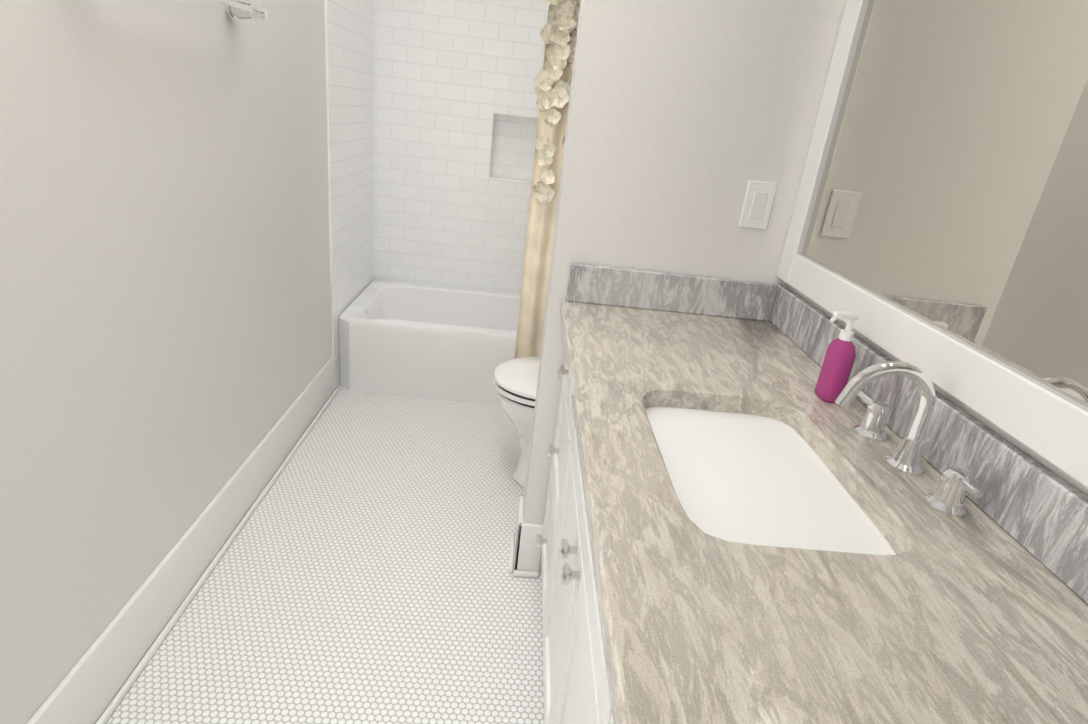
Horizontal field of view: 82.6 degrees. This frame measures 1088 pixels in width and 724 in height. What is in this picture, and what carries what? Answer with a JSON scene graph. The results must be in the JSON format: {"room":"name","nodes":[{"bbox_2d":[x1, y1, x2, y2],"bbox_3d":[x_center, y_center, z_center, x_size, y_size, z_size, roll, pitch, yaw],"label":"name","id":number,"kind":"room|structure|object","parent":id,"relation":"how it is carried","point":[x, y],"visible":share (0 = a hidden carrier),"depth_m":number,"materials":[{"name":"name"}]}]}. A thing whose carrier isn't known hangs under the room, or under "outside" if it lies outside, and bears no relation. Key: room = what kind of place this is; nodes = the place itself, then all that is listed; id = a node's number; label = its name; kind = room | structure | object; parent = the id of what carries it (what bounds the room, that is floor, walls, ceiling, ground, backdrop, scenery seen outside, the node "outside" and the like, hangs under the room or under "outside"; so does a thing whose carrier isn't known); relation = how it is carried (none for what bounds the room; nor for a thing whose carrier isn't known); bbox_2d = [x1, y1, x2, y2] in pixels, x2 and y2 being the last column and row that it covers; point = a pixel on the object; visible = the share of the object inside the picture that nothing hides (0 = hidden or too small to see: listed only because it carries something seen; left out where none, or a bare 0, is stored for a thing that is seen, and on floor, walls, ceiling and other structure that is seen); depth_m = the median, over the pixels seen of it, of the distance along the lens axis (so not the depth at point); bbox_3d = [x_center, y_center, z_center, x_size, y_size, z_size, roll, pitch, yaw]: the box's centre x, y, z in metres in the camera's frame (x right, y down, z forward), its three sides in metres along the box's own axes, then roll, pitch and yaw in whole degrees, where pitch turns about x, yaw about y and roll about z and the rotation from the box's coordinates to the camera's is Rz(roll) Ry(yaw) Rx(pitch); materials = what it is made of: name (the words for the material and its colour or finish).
{"room":"bathroom","nodes":[
{"label":"bathroom","id":0,"kind":"room"},
{"bbox_2d":[0,0,331,723],"bbox_3d":[-0.921,-0.600,1.175,0.120,2.760,4.800,5,22,-3],"label":"wall","id":1,"kind":"structure","parent":0,"point":[165,325],"depth_m":1.39,"materials":[{"name":"beige paint"}]},
{"bbox_2d":[26,356,338,723],"bbox_3d":[-0.989,0.463,1.976,0.030,0.190,2.168,5,22,-3],"label":"baseboard","id":2,"kind":"structure","parent":1,"relation":"attached to","point":[94,686],"depth_m":1.65,"materials":[{"name":"white wood"}]},
{"bbox_2d":[215,0,267,19],"bbox_3d":[-0.799,-0.835,1.389,0.098,0.052,0.682,5,22,-3],"label":"bar","id":3,"kind":"object","parent":1,"relation":"attached to","point":[235,9],"visible":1,"depth_m":1.67,"materials":[{"name":"silver metal"}]},
{"bbox_2d":[325,0,374,387],"bbox_3d":[-0.908,-1.044,2.954,0.010,2.260,0.770,5,22,-3],"label":"wall tile","id":4,"kind":"structure","parent":1,"relation":"attached to","point":[350,49],"depth_m":2.91,"materials":[{"name":"white tile"}]},
{"bbox_2d":[106,385,543,723],"bbox_3d":[-0.890,0.764,1.647,3.250,0.100,5.050,5,22,-3],"label":"floor","id":5,"kind":"structure","parent":0,"point":[360,574],"depth_m":1.82,"materials":[{"name":"tile"}]},
{"bbox_2d":[339,281,520,403],"bbox_3d":[-0.244,-0.101,3.355,1.526,0.365,0.747,5,22,-3],"label":"bathtub","id":6,"kind":"object","parent":5,"relation":"on","point":[424,340],"visible":0.44,"depth_m":3.02,"materials":[{"name":"white ceramic"}]},
{"bbox_2d":[494,357,539,487],"bbox_3d":[0.184,0.116,2.361,0.755,0.795,0.490,5,22,-3],"label":"toilet","id":7,"kind":"object","parent":5,"relation":"on","point":[515,382],"visible":0.19,"depth_m":2.27,"materials":[{"name":"white ceramic"}]},
{"bbox_2d":[536,326,611,723],"bbox_3d":[0.293,0.580,1.135,0.582,0.874,1.506,5,22,-3],"label":"bathroom vanity","id":8,"kind":"object","parent":5,"relation":"on","point":[575,679],"depth_m":1.15,"materials":[{"name":"white painted wood"},{"name":"marble"},{"name":"nickel"}]},
{"bbox_2d":[560,298,1087,723],"bbox_3d":[0.344,0.163,0.955,0.579,0.037,1.528,5,22,-3],"label":"countertop","id":9,"kind":"structure","parent":8,"relation":"on","point":[970,622],"depth_m":0.69,"materials":[{"name":"beige stone"}]},
{"bbox_2d":[648,398,903,549],"bbox_3d":[0.311,0.244,0.996,0.340,0.173,0.490,5,22,-3],"label":"sink","id":10,"kind":"object","parent":9,"relation":"in","point":[742,471],"depth_m":0.96,"materials":[{"name":"white ceramic"}]},
{"bbox_2d":[814,310,859,403],"bbox_3d":[0.548,-0.011,1.166,0.059,0.172,0.054,5,22,-3],"label":"soap bottle","id":11,"kind":"object","parent":9,"relation":"on","point":[840,355],"depth_m":1.15,"materials":[{"name":"pink"}]},
{"bbox_2d":[820,350,1003,517],"bbox_3d":[0.516,0.079,0.932,0.165,0.172,0.342,5,22,-3],"label":"faucet","id":12,"kind":"object","parent":9,"relation":"on","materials":[{"name":"silver metal"}]},
{"bbox_2d":[373,0,548,293],"bbox_3d":[-0.149,-1.154,3.444,1.790,2.260,0.200,5,22,-3],"label":"wall tile","id":13,"kind":"structure","parent":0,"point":[456,110],"depth_m":3.33,"materials":[{"name":"white tile"}]},
{"bbox_2d":[523,0,846,572],"bbox_3d":[0.370,-0.599,1.545,0.615,2.760,0.130,5,22,-3],"label":"wall","id":14,"kind":"structure","parent":0,"point":[687,120],"depth_m":1.50,"materials":[{"name":"beige paint"}]},
{"bbox_2d":[510,495,542,555],"bbox_3d":[0.191,0.552,2.095,0.595,0.190,0.030,5,22,-3],"label":"baseboard","id":15,"kind":"structure","parent":14,"relation":"attached to","point":[526,534],"depth_m":1.92,"materials":[{"name":"white wood"}]},
{"bbox_2d":[739,180,776,229],"bbox_3d":[0.538,-0.394,1.556,0.072,0.115,0.008,5,22,-3],"label":"light switch","id":16,"kind":"object","parent":14,"relation":"attached to","point":[758,203],"visible":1,"depth_m":1.55,"materials":[{"name":"white plastic"}]},
{"bbox_2d":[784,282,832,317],"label":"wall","id":17,"kind":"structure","parent":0,"point":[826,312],"depth_m":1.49,"materials":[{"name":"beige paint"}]},
{"bbox_2d":[852,328,899,360],"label":"wall","id":18,"kind":"structure","parent":0,"point":[858,334],"depth_m":1.20,"materials":[{"name":"beige paint"}]},
{"bbox_2d":[777,0,1087,488],"bbox_3d":[0.689,-0.418,0.758,0.028,1.020,1.467,5,22,-3],"label":"mirror","id":19,"kind":"object","parent":18,"relation":"attached to","point":[937,233],"visible":1,"depth_m":0.97,"materials":[{"name":"white mirror"}]},
{"bbox_2d":[933,383,1087,495],"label":"wall","id":20,"kind":"structure","parent":0,"point":[1042,461],"depth_m":0.85,"materials":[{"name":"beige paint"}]},
{"bbox_3d":[-0.044,-1.609,2.290,1.528,0.060,0.060,5,22,-3],"label":"curtain rod","id":21,"kind":"object","parent":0,"visible":0},
{"bbox_2d":[515,0,580,358],"bbox_3d":[0.269,-0.703,2.629,0.704,1.894,0.111,5,22,-3],"label":"shower curtain","id":22,"kind":"object","parent":21,"relation":"hanging from","point":[558,36],"visible":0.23,"depth_m":2.58,"materials":[{"name":"fabric"}]}
]}

